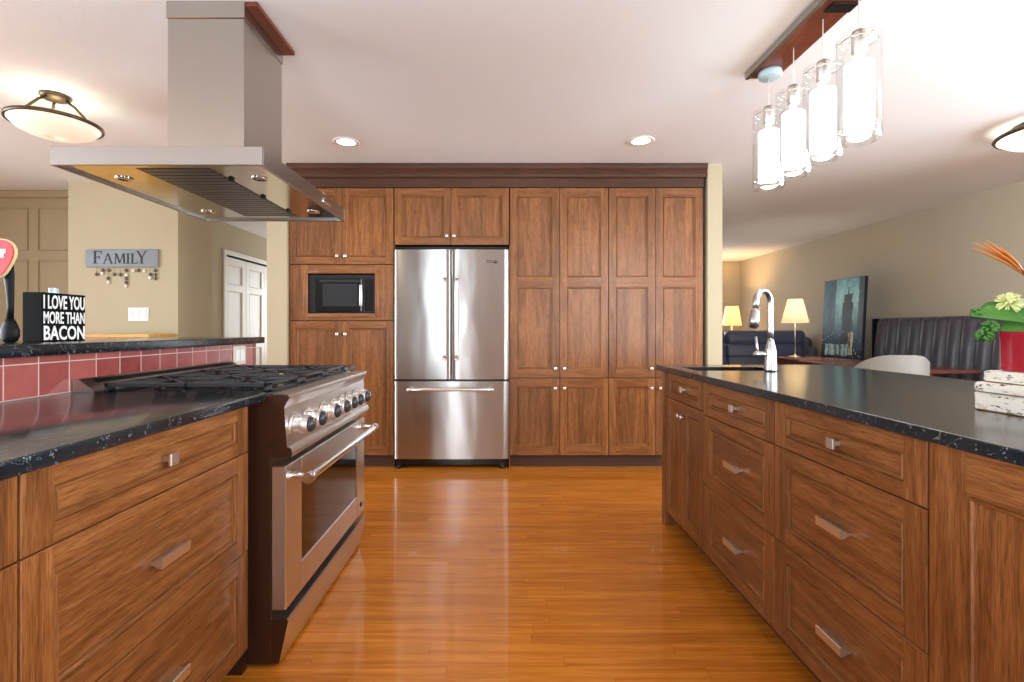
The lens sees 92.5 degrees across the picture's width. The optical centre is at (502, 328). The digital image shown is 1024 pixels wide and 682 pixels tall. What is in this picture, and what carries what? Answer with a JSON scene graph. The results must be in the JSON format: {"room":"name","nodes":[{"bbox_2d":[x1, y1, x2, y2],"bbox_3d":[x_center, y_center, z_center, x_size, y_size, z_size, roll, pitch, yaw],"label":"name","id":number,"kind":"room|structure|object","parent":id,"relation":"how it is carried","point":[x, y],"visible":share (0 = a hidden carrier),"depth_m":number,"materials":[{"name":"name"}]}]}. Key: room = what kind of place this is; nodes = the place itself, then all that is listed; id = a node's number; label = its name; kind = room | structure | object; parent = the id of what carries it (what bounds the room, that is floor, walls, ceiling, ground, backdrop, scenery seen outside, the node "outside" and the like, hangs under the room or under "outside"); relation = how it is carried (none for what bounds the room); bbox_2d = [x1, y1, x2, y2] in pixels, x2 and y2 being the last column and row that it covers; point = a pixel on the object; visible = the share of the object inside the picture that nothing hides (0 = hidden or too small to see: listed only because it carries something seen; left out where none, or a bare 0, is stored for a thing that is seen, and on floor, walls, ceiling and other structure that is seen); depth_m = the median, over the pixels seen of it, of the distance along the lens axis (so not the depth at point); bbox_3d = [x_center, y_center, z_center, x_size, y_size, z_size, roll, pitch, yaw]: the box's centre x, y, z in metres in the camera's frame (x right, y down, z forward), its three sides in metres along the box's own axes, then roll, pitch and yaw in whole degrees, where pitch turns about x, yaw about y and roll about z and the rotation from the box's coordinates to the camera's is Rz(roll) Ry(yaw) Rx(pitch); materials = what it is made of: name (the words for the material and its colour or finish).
{"room":"kitchen","nodes":[
{"label":"kitchen","id":0,"kind":"room"},
{"bbox_2d":[0,190,67,340],"bbox_3d":[-5.030,-0.099,4.702,2.340,2.430,0.155,0,0,0],"label":"wall","id":1,"kind":"structure","parent":0,"point":[35,221],"depth_m":4.66,"materials":[{"name":"beige paint"}]},
{"bbox_2d":[68,181,211,336],"bbox_3d":[-3.373,-0.099,4.605,0.975,2.430,0.510,0,0,0],"label":"wall","id":2,"kind":"structure","parent":0,"point":[100,216],"depth_m":4.35,"materials":[{"name":"beige paint"}]},
{"bbox_2d":[86,249,158,287],"bbox_3d":[-3.371,-0.536,4.338,0.644,0.340,0.021,0,0,0],"label":"family sign","id":3,"kind":"object","parent":2,"relation":"attached to","point":[94,257],"visible":1,"depth_m":4.33,"materials":[{"name":"grey paint"}]},
{"bbox_2d":[128,307,148,320],"bbox_3d":[-3.234,-0.131,4.346,0.182,0.120,0.009,0,0,0],"label":"switch plate","id":4,"kind":"object","parent":2,"relation":"attached to","point":[134,313],"visible":1,"depth_m":4.34,"materials":[{"name":"white plastic"}]},
{"bbox_2d":[212,222,266,336],"bbox_3d":[-3.490,-0.099,7.255,0.120,2.430,4.790,0,0,0],"label":"wall","id":5,"kind":"structure","parent":0,"point":[227,236],"depth_m":5.99,"materials":[{"name":"beige paint"}]},
{"bbox_2d":[223,249,266,364],"bbox_3d":[-3.476,0.066,7.095,0.128,2.100,2.190,0,0,0],"label":"door","id":6,"kind":"structure","parent":5,"relation":"in","point":[244,282],"depth_m":6.57,"materials":[{"name":"white paint"}]},
{"bbox_2d":[267,164,289,364],"bbox_3d":[-1.801,-0.099,6.800,0.158,2.430,5.800,0,0,0],"label":"wall","id":7,"kind":"structure","parent":0,"point":[278,264],"depth_m":3.90,"materials":[{"name":"beige paint"}]},
{"bbox_2d":[0,0,1023,260],"bbox_3d":[-0.700,-1.374,3.450,11.000,0.120,12.500,0,0,0],"label":"ceiling","id":8,"kind":"structure","parent":0,"point":[411,81],"depth_m":2.63,"materials":[{"name":"white paint"}]},
{"bbox_2d":[1,90,104,142],"bbox_3d":[-2.520,-1.194,2.760,0.435,0.240,0.435,0,0,0],"label":"lamp","id":9,"kind":"object","parent":8,"relation":"attached to","point":[52,124],"visible":1,"depth_m":2.68,"materials":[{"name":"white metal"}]},
{"bbox_2d":[50,1,344,221],"bbox_3d":[-1.195,-0.939,2.133,0.734,0.748,0.890,0,0,0],"label":"range hood","id":10,"kind":"object","parent":8,"relation":"attached to","point":[221,161],"visible":0.99,"depth_m":1.96,"materials":[{"name":"silver metal"}]},
{"bbox_2d":[245,2,294,55],"bbox_3d":[-1.165,-1.305,2.144,0.357,0.018,0.356,0,0,0],"label":"board","id":11,"kind":"object","parent":8,"relation":"attached to","point":[255,9],"visible":0.55,"depth_m":2.11,"materials":[{"name":"brown wood"}]},
{"bbox_2d":[333,137,359,146],"bbox_3d":[-1.100,-1.310,3.440,0.184,0.007,0.184,0,0,0],"label":"recessed light","id":12,"kind":"object","parent":8,"relation":"in","point":[341,141],"visible":1,"depth_m":3.43,"materials":[{"name":"white paint"}]},
{"bbox_2d":[627,136,654,145],"bbox_3d":[0.963,-1.310,3.420,0.184,0.007,0.184,0,0,0],"label":"recessed light","id":13,"kind":"object","parent":8,"relation":"in","point":[639,140],"visible":1,"depth_m":3.41,"materials":[{"name":"white paint"}]},
{"bbox_2d":[745,0,879,183],"bbox_3d":[1.323,-1.006,1.812,0.161,0.614,1.424,0,0,0],"label":"pendant light","id":14,"kind":"object","parent":8,"relation":"attached to","point":[806,29],"depth_m":2.04,"materials":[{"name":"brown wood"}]},
{"bbox_2d":[763,105,773,126],"bbox_3d":[1.330,-1.067,2.452,0.050,0.095,0.050,0,0,0],"label":"socket","id":15,"kind":"object","parent":14,"relation":"attached to","point":[768,116],"depth_m":2.43,"materials":[{"name":"silver metal"}]},
{"bbox_2d":[787,84,799,107],"bbox_3d":[1.330,-1.067,2.243,0.050,0.095,0.050,0,0,0],"label":"socket","id":16,"kind":"object","parent":14,"relation":"attached to","point":[793,96],"depth_m":2.22,"materials":[{"name":"silver metal"}]},
{"bbox_2d":[816,59,829,85],"bbox_3d":[1.330,-1.067,2.037,0.050,0.095,0.050,0,0,0],"label":"socket","id":17,"kind":"object","parent":14,"relation":"attached to","point":[822,71],"depth_m":2.02,"materials":[{"name":"silver metal"}]},
{"bbox_2d":[851,28,866,58],"bbox_3d":[1.330,-1.067,1.831,0.050,0.095,0.050,0,0,0],"label":"socket","id":18,"kind":"object","parent":14,"relation":"attached to","point":[858,42],"depth_m":1.81,"materials":[{"name":"silver metal"}]},
{"bbox_2d":[991,122,1023,151],"bbox_3d":[3.530,-1.244,3.100,0.624,0.139,0.624,0,0,0],"label":"ceiling lamp","id":19,"kind":"object","parent":8,"relation":"attached to","point":[1012,140],"visible":1,"depth_m":3.18,"materials":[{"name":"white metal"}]},
{"bbox_2d":[221,459,818,681],"bbox_3d":[-0.700,1.176,3.450,11.000,0.120,12.500,0,0,0],"label":"floor","id":20,"kind":"structure","parent":0,"point":[455,573],"depth_m":2.06,"materials":[{"name":"brown wood"}]},
{"bbox_2d":[0,476,16,681],"bbox_3d":[-1.105,0.676,0.515,0.620,0.879,0.630,0,0,0],"label":"base cabinet","id":21,"kind":"object","parent":20,"relation":"on","point":[8,487],"visible":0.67,"depth_m":0.81,"materials":[{"name":"brown wood"}]},
{"bbox_2d":[14,406,247,681],"bbox_3d":[-1.107,0.676,1.220,0.615,0.879,0.777,0,0,0],"label":"base cabinet","id":22,"kind":"object","parent":20,"relation":"on","point":[132,561],"visible":0.95,"depth_m":1.12,"materials":[{"name":"brown wood"}]},
{"bbox_2d":[0,392,265,480],"bbox_3d":[-1.098,0.222,0.879,0.640,0.030,1.459,0,0,0],"label":"countertop","id":23,"kind":"structure","parent":22,"relation":"on","point":[36,433],"depth_m":1.13,"materials":[{"name":"black stone"}]},
{"bbox_2d":[85,334,176,338],"bbox_3d":[-3.203,0.578,4.160,0.635,1.076,0.349,0,0,0],"label":"sideboard","id":24,"kind":"object","parent":20,"relation":"on","point":[87,336],"visible":0.09,"depth_m":3.99,"materials":[{"name":"brown wood"}]},
{"bbox_2d":[72,361,378,663],"bbox_3d":[-1.025,0.640,2.072,0.784,0.951,0.920,0,0,0],"label":"range","id":25,"kind":"object","parent":20,"relation":"on","point":[305,451],"visible":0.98,"depth_m":1.73,"materials":[{"name":"silver metal"}]},
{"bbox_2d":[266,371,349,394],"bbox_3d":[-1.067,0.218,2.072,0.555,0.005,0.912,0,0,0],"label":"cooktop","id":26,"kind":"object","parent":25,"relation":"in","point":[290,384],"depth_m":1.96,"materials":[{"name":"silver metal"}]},
{"bbox_2d":[289,188,396,465],"bbox_3d":[-1.297,-0.009,4.242,0.838,2.250,0.675,0,0,0],"label":"tall cabinet","id":27,"kind":"object","parent":20,"relation":"on","point":[363,244],"visible":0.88,"depth_m":3.93,"materials":[{"name":"brown wood"}]},
{"bbox_2d":[309,275,374,312],"bbox_3d":[-1.297,-0.283,4.103,0.530,0.312,0.394,0,0,0],"label":"microwave","id":28,"kind":"object","parent":27,"relation":"in","point":[327,293],"visible":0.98,"depth_m":3.93,"materials":[{"name":"black plastic"}]},
{"bbox_2d":[286,163,707,196],"bbox_3d":[-0.047,-1.224,4.227,3.338,0.179,0.706,0,0,0],"label":"crown molding","id":29,"kind":"structure","parent":27,"relation":"on","point":[320,175],"depth_m":3.91,"materials":[{"name":"brown wood"}]},
{"bbox_2d":[394,245,509,468],"bbox_3d":[-0.410,0.221,4.203,0.932,1.790,0.754,0,0,0],"label":"refrigerator","id":30,"kind":"object","parent":20,"relation":"on","point":[452,303],"depth_m":3.89,"materials":[{"name":"silver metal"}]},
{"bbox_2d":[509,188,607,465],"bbox_3d":[0.451,-0.009,4.242,0.790,2.250,0.675,0,0,0],"label":"pantry cabinet","id":31,"kind":"object","parent":20,"relation":"on","point":[558,237],"visible":0.99,"depth_m":3.94,"materials":[{"name":"brown wood"}]},
{"bbox_2d":[607,188,702,465],"bbox_3d":[1.227,-0.009,4.242,0.758,2.250,0.675,0,0,0],"label":"pantry cabinet","id":32,"kind":"object","parent":20,"relation":"on","point":[655,235],"visible":0.74,"depth_m":3.94,"materials":[{"name":"brown wood"}]},
{"bbox_2d":[662,371,718,568],"bbox_3d":[1.240,0.676,2.547,0.680,0.879,0.562,0,0,0],"label":"base cabinet","id":33,"kind":"object","parent":20,"relation":"on","point":[682,397],"visible":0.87,"depth_m":2.52,"materials":[{"name":"brown wood"}]},
{"bbox_2d":[703,382,795,654],"bbox_3d":[1.242,0.676,1.968,0.675,0.879,0.592,0,0,0],"label":"base cabinet","id":34,"kind":"object","parent":20,"relation":"on","point":[739,444],"visible":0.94,"depth_m":1.92,"materials":[{"name":"brown wood"}]},
{"bbox_2d":[722,330,817,364],"bbox_3d":[3.433,0.568,7.060,2.235,1.095,0.880,0,0,0],"label":"sofa","id":35,"kind":"object","parent":20,"relation":"on","point":[738,346],"visible":0.19,"depth_m":7.22,"materials":[{"name":"blue fabric"}]},
{"bbox_2d":[722,332,727,364],"bbox_3d":[2.865,0.336,7.324,0.870,0.631,0.347,0,0,0],"label":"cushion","id":36,"kind":"object","parent":35,"relation":"on","point":[724,335],"depth_m":7.23,"materials":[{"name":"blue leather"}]},
{"bbox_2d":[777,356,868,364],"bbox_3d":[4.040,0.740,6.183,0.960,0.752,0.795,0,0,0],"label":"console table","id":37,"kind":"object","parent":20,"relation":"on","point":[781,360],"visible":0.12,"depth_m":6.11,"materials":[{"name":"brown wood"}]},
{"bbox_2d":[781,299,809,357],"bbox_3d":[3.762,-0.010,6.310,0.316,0.748,0.316,0,0,0],"label":"table lamp","id":38,"kind":"object","parent":37,"relation":"on","point":[795,312],"visible":0.99,"depth_m":6.22,"materials":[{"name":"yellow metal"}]},
{"bbox_2d":[821,276,867,359],"bbox_3d":[4.277,-0.133,6.160,0.089,0.995,0.730,0,0,0],"label":"canvas painting","id":39,"kind":"object","parent":37,"relation":"on","point":[845,300],"visible":1,"depth_m":6.10,"materials":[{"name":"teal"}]},
{"bbox_2d":[775,401,928,681],"bbox_3d":[1.242,0.676,1.369,0.675,0.879,0.602,0,0,0],"label":"base cabinet","id":40,"kind":"object","parent":20,"relation":"on","point":[852,498],"visible":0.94,"depth_m":1.32,"materials":[{"name":"brown wood"}]},
{"bbox_2d":[799,360,981,375],"bbox_3d":[3.825,0.740,5.000,0.770,0.752,1.400,0,0,0],"label":"dining table","id":41,"kind":"object","parent":20,"relation":"on","point":[846,363],"visible":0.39,"depth_m":4.88,"materials":[{"name":"brown wood"}]},
{"bbox_2d":[854,355,929,375],"bbox_3d":[3.030,0.656,3.860,0.532,0.925,0.491,0,0,0],"label":"dining chair","id":42,"kind":"object","parent":20,"relation":"on","point":[909,364],"visible":0.15,"depth_m":3.64,"materials":[{"name":"grey"}]},
{"bbox_2d":[872,316,1011,380],"bbox_3d":[4.258,0.495,4.388,0.655,1.242,2.777,0,0,0],"label":"banquette","id":43,"kind":"object","parent":20,"relation":"on","point":[946,341],"visible":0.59,"depth_m":4.86,"materials":[{"name":"grey leather"}]},
{"bbox_2d":[929,442,1023,681],"bbox_3d":[1.252,0.676,0.683,0.655,0.879,0.766,0,0,0],"label":"base cabinet","id":44,"kind":"object","parent":20,"relation":"on","point":[976,502],"visible":0.79,"depth_m":0.97,"materials":[{"name":"brown wood"}]},
{"bbox_2d":[656,365,1023,466],"bbox_3d":[1.387,0.222,1.531,0.997,0.030,2.622,0,0,0],"label":"countertop","id":45,"kind":"structure","parent":44,"relation":"on","point":[942,411],"depth_m":1.44,"materials":[{"name":"black stone"}]},
{"bbox_2d":[682,367,779,370],"bbox_3d":[1.175,0.312,2.550,0.418,0.210,0.234,0,0,0],"label":"sink","id":46,"kind":"object","parent":45,"relation":"in","point":[692,368],"visible":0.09,"depth_m":2.67,"materials":[{"name":"black metal"}]},
{"bbox_2d":[749,287,776,371],"bbox_3d":[1.246,0.003,2.369,0.191,0.407,0.071,0,0,-29],"label":"faucet","id":47,"kind":"object","parent":45,"relation":"on","point":[770,353],"visible":1,"depth_m":2.38,"materials":[{"name":"silver metal"}]},
{"bbox_2d":[974,391,1023,416],"bbox_3d":[1.334,0.184,1.176,0.237,0.046,0.222,0,0,0],"label":"wood slab","id":48,"kind":"object","parent":45,"relation":"on","point":[1011,405],"visible":0.88,"depth_m":1.20,"materials":[{"name":"white wood"}]},
{"bbox_2d":[974,381,1023,397],"bbox_3d":[1.329,0.148,1.174,0.240,0.025,0.204,0,0,0],"label":"wood slab","id":49,"kind":"object","parent":48,"relation":"on","point":[980,386],"visible":0.95,"depth_m":1.20,"materials":[{"name":"white wood"}]},
{"bbox_2d":[984,370,1023,385],"bbox_3d":[1.335,0.120,1.176,0.218,0.028,0.196,0,0,0],"label":"wood slab","id":50,"kind":"object","parent":49,"relation":"on","point":[996,376],"visible":0.97,"depth_m":1.20,"materials":[{"name":"white wood"}]},
{"bbox_2d":[999,332,1023,372],"bbox_3d":[1.314,0.056,1.185,0.122,0.099,0.122,0,0,0],"label":"flower pot","id":51,"kind":"object","parent":50,"relation":"on","point":[1011,343],"visible":0.98,"depth_m":1.21,"materials":[{"name":"red ceramic"}]},
{"bbox_2d":[969,238,1023,342],"bbox_3d":[1.272,-0.094,1.203,0.198,0.259,0.107,0,0,27],"label":"flower arrangement","id":52,"kind":"object","parent":51,"relation":"in","point":[1009,307],"visible":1,"depth_m":1.23,"materials":[{"name":"green plant"}]},
{"bbox_3d":[-1.148,0.677,2.672,0.535,0.879,0.255,0,0,0],"label":"cabinet","id":53,"kind":"object","parent":20,"relation":"on","visible":0},
{"bbox_2d":[248,365,354,370],"bbox_3d":[-1.134,0.222,2.679,0.568,0.030,0.273,0,0,0],"label":"countertop","id":54,"kind":"structure","parent":53,"relation":"on","point":[348,367],"depth_m":2.71,"materials":[{"name":"black stone"}]},
{"bbox_3d":[4.100,0.817,8.780,0.530,0.601,0.530,0,0,0],"label":"side table","id":55,"kind":"object","parent":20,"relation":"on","visible":0},
{"bbox_2d":[722,306,741,329],"bbox_3d":[4.100,0.056,8.780,0.330,0.920,0.330,0,0,0],"label":"table lamp","id":56,"kind":"object","parent":55,"relation":"on","point":[731,316],"visible":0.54,"depth_m":8.67,"materials":[{"name":"yellow fabric"}]},
{"bbox_2d":[703,164,721,364],"bbox_3d":[1.690,-0.099,6.702,0.116,2.430,5.595,0,0,0],"label":"wall","id":57,"kind":"structure","parent":0,"point":[712,190],"depth_m":3.90,"materials":[{"name":"beige paint"}]},
{"bbox_2d":[722,261,739,332],"bbox_3d":[2.900,-0.099,9.575,3.400,2.430,0.150,0,0,0],"label":"wall","id":58,"kind":"structure","parent":0,"point":[730,270],"depth_m":9.50,"materials":[{"name":"beige paint"}]},
{"bbox_2d":[740,180,1023,358],"bbox_3d":[4.675,-0.099,3.550,0.150,2.430,12.300,0,0,0],"label":"wall","id":59,"kind":"structure","parent":0,"point":[925,262],"depth_m":5.52,"materials":[{"name":"beige paint"}]},
{"bbox_3d":[-1.494,0.599,1.467,0.132,1.034,2.695,0,0,0],"label":"wall","id":60,"kind":"structure","parent":0,"visible":0},
{"bbox_2d":[0,344,255,401],"bbox_3d":[-1.423,0.144,1.468,0.008,0.125,2.695,0,0,0],"label":"tile backsplash","id":61,"kind":"structure","parent":60,"relation":"attached to","point":[36,376],"depth_m":1.66,"materials":[{"name":"red tile"}]},
{"bbox_2d":[233,346,245,364],"bbox_3d":[-1.415,0.141,2.635,0.008,0.100,0.120,0,0,0],"label":"outlet","id":62,"kind":"object","parent":61,"relation":"attached to","point":[239,352],"visible":0.94,"depth_m":2.63,"materials":[{"name":"beige plastic"}]},
{"bbox_2d":[236,350,239,360],"bbox_3d":[-1.413,0.141,2.610,0.003,0.060,0.034,0,0,0],"label":"socket","id":63,"kind":"object","parent":62,"relation":"attached to","point":[237,351],"depth_m":2.61,"materials":[{"name":"white plastic"}]},
{"bbox_2d":[241,349,244,360],"bbox_3d":[-1.413,0.141,2.660,0.003,0.060,0.034,0,0,0],"label":"socket","id":64,"kind":"object","parent":62,"relation":"attached to","point":[242,350],"depth_m":2.66,"materials":[{"name":"white plastic"}]},
{"bbox_2d":[0,337,264,357],"bbox_3d":[-1.623,0.064,1.485,0.475,0.036,2.730,0,0,0],"label":"bar","id":65,"kind":"object","parent":60,"relation":"on","point":[19,348],"visible":1,"depth_m":1.78,"materials":[{"name":"black stone"}]},
{"bbox_2d":[0,239,19,342],"bbox_3d":[-1.656,-0.125,1.612,0.136,0.341,0.042,0,0,0],"label":"ornament","id":66,"kind":"object","parent":65,"relation":"on","point":[9,330],"visible":1,"depth_m":1.60,"materials":[{"name":"black wood"}]},
{"bbox_2d":[0,318,19,342],"bbox_3d":[-1.625,0.005,1.615,0.058,0.080,0.036,0,0,0],"label":"spoon bowl","id":67,"kind":"object","parent":66,"relation":"on","point":[9,330],"depth_m":1.60,"materials":[{"name":"black"}]},
{"bbox_2d":[23,292,84,341],"bbox_3d":[-1.654,-0.042,1.812,0.071,0.176,0.180,0,0,0],"label":"box sign","id":68,"kind":"object","parent":65,"relation":"on","point":[47,317],"visible":1,"depth_m":1.76,"materials":[{"name":"black wood"}]},
{"bbox_2d":[49,287,58,292],"bbox_3d":[-1.765,-0.059,1.925,0.056,0.208,0.056,0,0,0],"label":"glass bottle","id":69,"kind":"object","parent":65,"relation":"on","point":[51,290],"visible":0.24,"depth_m":1.92,"materials":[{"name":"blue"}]},
{"bbox_3d":[-0.045,-0.099,4.660,3.354,2.430,0.120,0,0,0],"label":"wall","id":70,"kind":"structure","parent":0,"visible":0},
{"bbox_2d":[395,188,508,249],"bbox_3d":[-0.411,-0.905,4.242,0.922,0.458,0.675,0,0,0],"label":"upper cabinet","id":71,"kind":"object","parent":70,"relation":"attached to","point":[424,217],"visible":0.99,"depth_m":3.93,"materials":[{"name":"brown wood"}]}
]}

